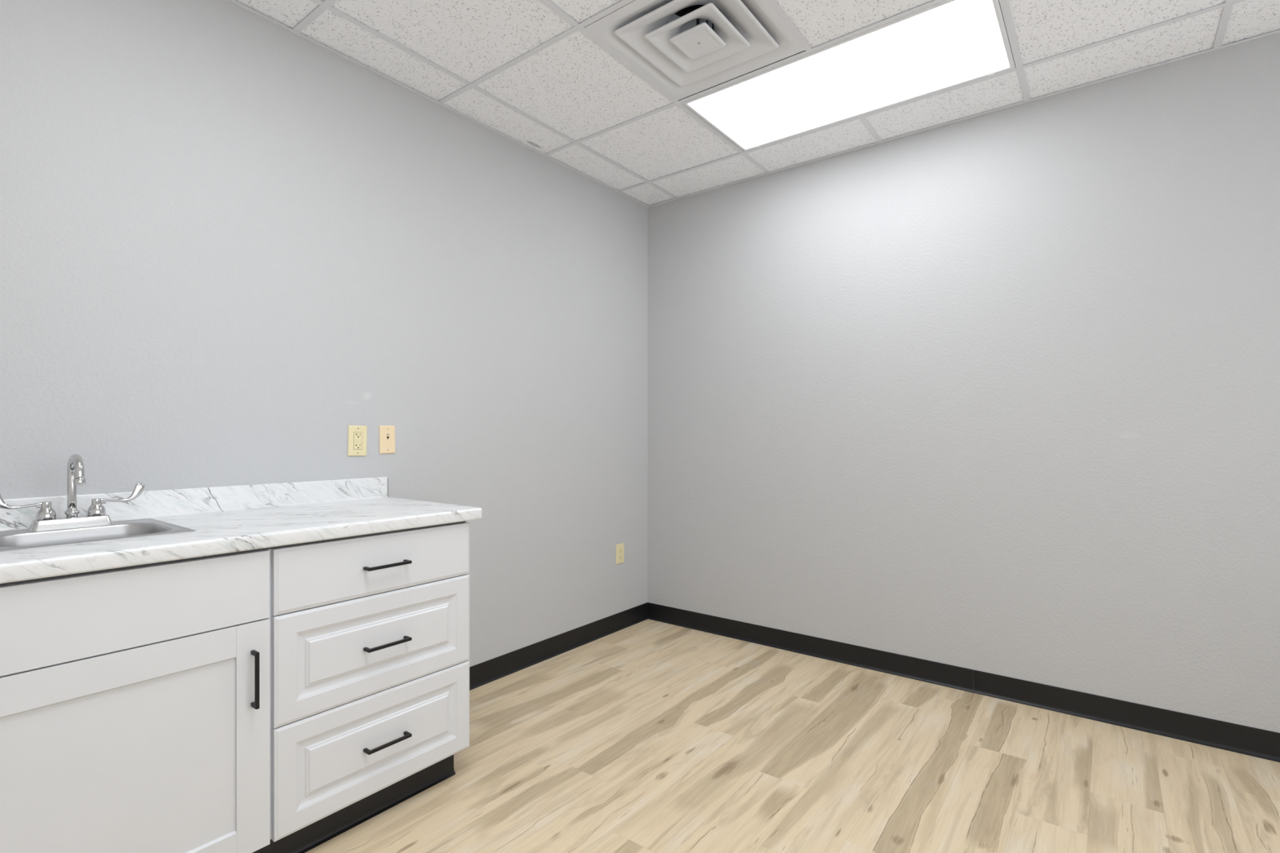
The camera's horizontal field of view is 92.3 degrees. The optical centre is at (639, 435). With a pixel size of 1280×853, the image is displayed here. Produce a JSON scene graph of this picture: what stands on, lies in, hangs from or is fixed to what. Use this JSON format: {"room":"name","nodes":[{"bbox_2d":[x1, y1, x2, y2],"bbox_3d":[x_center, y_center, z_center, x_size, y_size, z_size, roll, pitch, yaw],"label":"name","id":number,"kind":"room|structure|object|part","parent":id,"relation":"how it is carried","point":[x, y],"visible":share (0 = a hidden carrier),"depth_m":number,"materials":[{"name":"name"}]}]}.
{"room":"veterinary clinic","nodes":[
{"label":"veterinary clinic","id":0,"kind":"room"},
{"bbox_2d":[0,0,648,666],"bbox_3d":[-1.414,-0.252,2.097,0.100,2.850,4.900,0,0,37],"label":"wall","id":1,"kind":"structure","parent":0,"point":[232,244],"depth_m":2.26,"materials":[{"name":"grey paint"}]},
{"bbox_2d":[347,425,367,456],"bbox_3d":[-1.106,0.021,2.412,0.009,0.120,0.076,0,-1,37],"label":"power outlet","id":2,"kind":"object","parent":1,"relation":"attached to","point":[357,434],"visible":1,"depth_m":2.41,"materials":[{"name":"beige plastic"}]},
{"bbox_2d":[353,432,362,448],"bbox_3d":[-1.104,0.021,2.410,0.002,0.067,0.035,0,0,37],"label":"receptacle","id":3,"kind":"object","parent":2,"relation":"attached to","point":[357,437],"depth_m":2.41,"materials":[{"name":"beige plastic"}]},
{"bbox_2d":[379,425,395,453],"bbox_3d":[-1.031,0.016,2.512,0.007,0.114,0.068,0,0,37],"label":"phone jack","id":4,"kind":"object","parent":1,"relation":"attached to","point":[387,433],"visible":1,"depth_m":2.51,"materials":[{"name":"beige plastic"}]},
{"bbox_2d":[469,602,648,690],"bbox_3d":[-1.370,1.122,2.066,0.014,0.102,4.700,0,0,37],"label":"baseboard","id":5,"kind":"structure","parent":1,"relation":"attached to","point":[482,673],"depth_m":3.25,"materials":[{"name":"black plastic"}]},
{"bbox_2d":[616,542,624,564],"bbox_3d":[-0.118,0.713,3.711,0.008,0.118,0.074,0,0,37],"label":"power outlet","id":6,"kind":"object","parent":1,"relation":"attached to","point":[620,547],"visible":1,"depth_m":3.71,"materials":[{"name":"beige plastic"}]},
{"bbox_2d":[226,0,1279,207],"bbox_3d":[0.178,-1.597,0.882,4.100,0.293,4.900,0,0,37],"label":"ceiling","id":7,"kind":"structure","parent":0,"point":[530,73],"depth_m":2.41,"materials":[{"name":"tile"}]},
{"bbox_2d":[583,0,804,100],"bbox_3d":[0.213,-1.548,2.260,0.587,0.215,0.599,0,0,37],"label":"ceiling vent","id":8,"kind":"object","parent":7,"relation":"in","point":[686,47],"visible":1,"depth_m":2.27,"materials":[{"name":"white metal"}]},
{"bbox_2d":[681,0,1015,151],"bbox_3d":[0.834,-1.504,2.564,1.195,0.103,0.578,0,0,37],"label":"ceiling light","id":9,"kind":"object","parent":7,"relation":"attached to","point":[947,44],"visible":0.95,"depth_m":2.48,"materials":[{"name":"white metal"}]},
{"bbox_2d":[305,619,1279,852],"bbox_3d":[0.176,1.236,0.889,4.100,0.120,4.900,0,0,37],"label":"floor","id":10,"kind":"structure","parent":0,"point":[647,735],"depth_m":2.16,"materials":[{"name":"brown wood"}]},
{"bbox_2d":[0,549,270,852],"bbox_3d":[-1.377,0.732,1.541,0.630,0.881,0.615,0,0,37],"label":"base cabinet","id":11,"kind":"object","parent":10,"relation":"on","point":[135,703],"visible":0.94,"depth_m":1.40,"materials":[{"name":"white wood"}]},
{"bbox_3d":[-1.160,0.781,1.375,0.006,0.454,0.459,0,0,37],"label":"panel","id":12,"kind":"part","parent":11,"relation":"part of","materials":[{"name":"white wood"}]},
{"bbox_2d":[0,476,481,586],"bbox_3d":[-1.188,0.234,1.803,0.617,0.130,1.306,0,0,37],"label":"countertop","id":13,"kind":"structure","parent":11,"relation":"on","point":[228,520],"depth_m":1.80,"materials":[{"name":"white stone"}]},
{"bbox_2d":[0,453,144,531],"bbox_3d":[-1.513,0.149,1.648,0.123,0.200,0.318,0,0,37],"label":"faucet","id":14,"kind":"object","parent":13,"relation":"on","point":[46,517],"visible":1,"depth_m":1.66,"materials":[{"name":"silver metal"}]},
{"bbox_3d":[-1.604,0.164,1.588,0.010,0.051,0.112,0,0,37],"label":"lever blade","id":15,"kind":"part","parent":14,"relation":"part of","materials":[{"name":"silver metal"}]},
{"bbox_3d":[-1.573,0.199,1.630,0.040,0.048,0.040,0,0,37],"label":"handle","id":16,"kind":"part","parent":14,"relation":"part of","materials":[{"name":"silver metal"}]},
{"bbox_3d":[-1.542,0.235,1.670,0.051,0.026,0.167,0,0,37],"label":"plate","id":17,"kind":"part","parent":14,"relation":"part of","materials":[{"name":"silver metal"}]},
{"bbox_3d":[-1.508,0.129,1.644,0.105,0.160,0.020,0,0,37],"label":"spout","id":18,"kind":"part","parent":14,"relation":"part of","materials":[{"name":"silver metal"}]},
{"bbox_3d":[-1.511,0.199,1.710,0.040,0.048,0.040,0,0,37],"label":"handle","id":19,"kind":"part","parent":14,"relation":"part of","materials":[{"name":"silver metal"}]},
{"bbox_3d":[-1.480,0.164,1.752,0.010,0.051,0.112,0,0,37],"label":"lever blade","id":20,"kind":"part","parent":14,"relation":"part of","materials":[{"name":"silver metal"}]},
{"bbox_2d":[0,518,195,551],"bbox_3d":[-1.431,0.331,1.581,0.381,0.166,0.386,0,0,37],"label":"sink","id":21,"kind":"object","parent":13,"relation":"in","point":[15,540],"visible":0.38,"depth_m":1.63,"materials":[{"name":"silver metal"}]},
{"bbox_2d":[0,522,173,546],"bbox_3d":[-1.412,0.328,1.567,0.276,0.158,0.332,0,0,37],"label":"basin","id":22,"kind":"object","parent":21,"relation":"in","point":[28,539],"depth_m":1.65,"materials":[{"name":"silver metal"}]},
{"bbox_3d":[-0.980,0.622,1.567,0.032,0.143,0.009,0,0,37],"label":"handle","id":23,"kind":"part","parent":11,"relation":"part of","materials":[{"name":"black metal"}]},
{"bbox_2d":[253,754,455,852],"bbox_3d":[-1.219,1.123,1.808,0.534,0.102,1.230,0,0,37],"label":"toe kick","id":24,"kind":"object","parent":10,"relation":"on","point":[312,836],"visible":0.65,"depth_m":1.87,"materials":[{"name":"black plastic"}]},
{"bbox_2d":[268,520,469,842],"bbox_3d":[-1.000,0.732,2.036,0.630,0.881,0.630,0,0,37],"label":"base cabinet","id":25,"kind":"object","parent":10,"relation":"on","point":[370,634],"visible":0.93,"depth_m":1.81,"materials":[{"name":"white wood"}]},
{"bbox_3d":[-0.780,0.923,1.873,0.019,0.296,0.624,0,0,37],"label":"drawer","id":26,"kind":"part","parent":25,"relation":"part of","materials":[{"name":"white wood"}]},
{"bbox_3d":[-0.780,0.625,1.872,0.019,0.294,0.624,0,0,37],"label":"drawer","id":27,"kind":"part","parent":25,"relation":"part of","materials":[{"name":"white wood"}]},
{"bbox_3d":[-0.780,0.388,1.871,0.019,0.175,0.624,0,0,37],"label":"drawer","id":28,"kind":"part","parent":25,"relation":"part of","materials":[{"name":"white wood"}]},
{"bbox_3d":[-0.760,0.391,1.856,0.032,0.009,0.140,0,0,37],"label":"handle","id":29,"kind":"part","parent":25,"relation":"part of","materials":[{"name":"black metal"}]},
{"bbox_3d":[-0.760,0.927,1.857,0.032,0.009,0.140,0,0,37],"label":"handle","id":30,"kind":"part","parent":25,"relation":"part of","materials":[{"name":"black metal"}]},
{"bbox_3d":[-0.760,0.629,1.857,0.032,0.009,0.140,0,0,37],"label":"handle","id":31,"kind":"part","parent":25,"relation":"part of","materials":[{"name":"black metal"}]},
{"bbox_2d":[647,32,1279,733],"bbox_3d":[1.671,-0.252,2.764,4.000,2.850,0.100,0,0,37],"label":"wall","id":32,"kind":"structure","parent":0,"point":[997,392],"depth_m":2.73,"materials":[{"name":"grey paint"}]},
{"bbox_2d":[647,602,1279,762],"bbox_3d":[1.596,1.122,2.752,3.900,0.102,0.014,0,0,37],"label":"baseboard","id":33,"kind":"structure","parent":32,"relation":"attached to","point":[1232,737],"depth_m":2.72,"materials":[{"name":"black plastic"}]}
]}

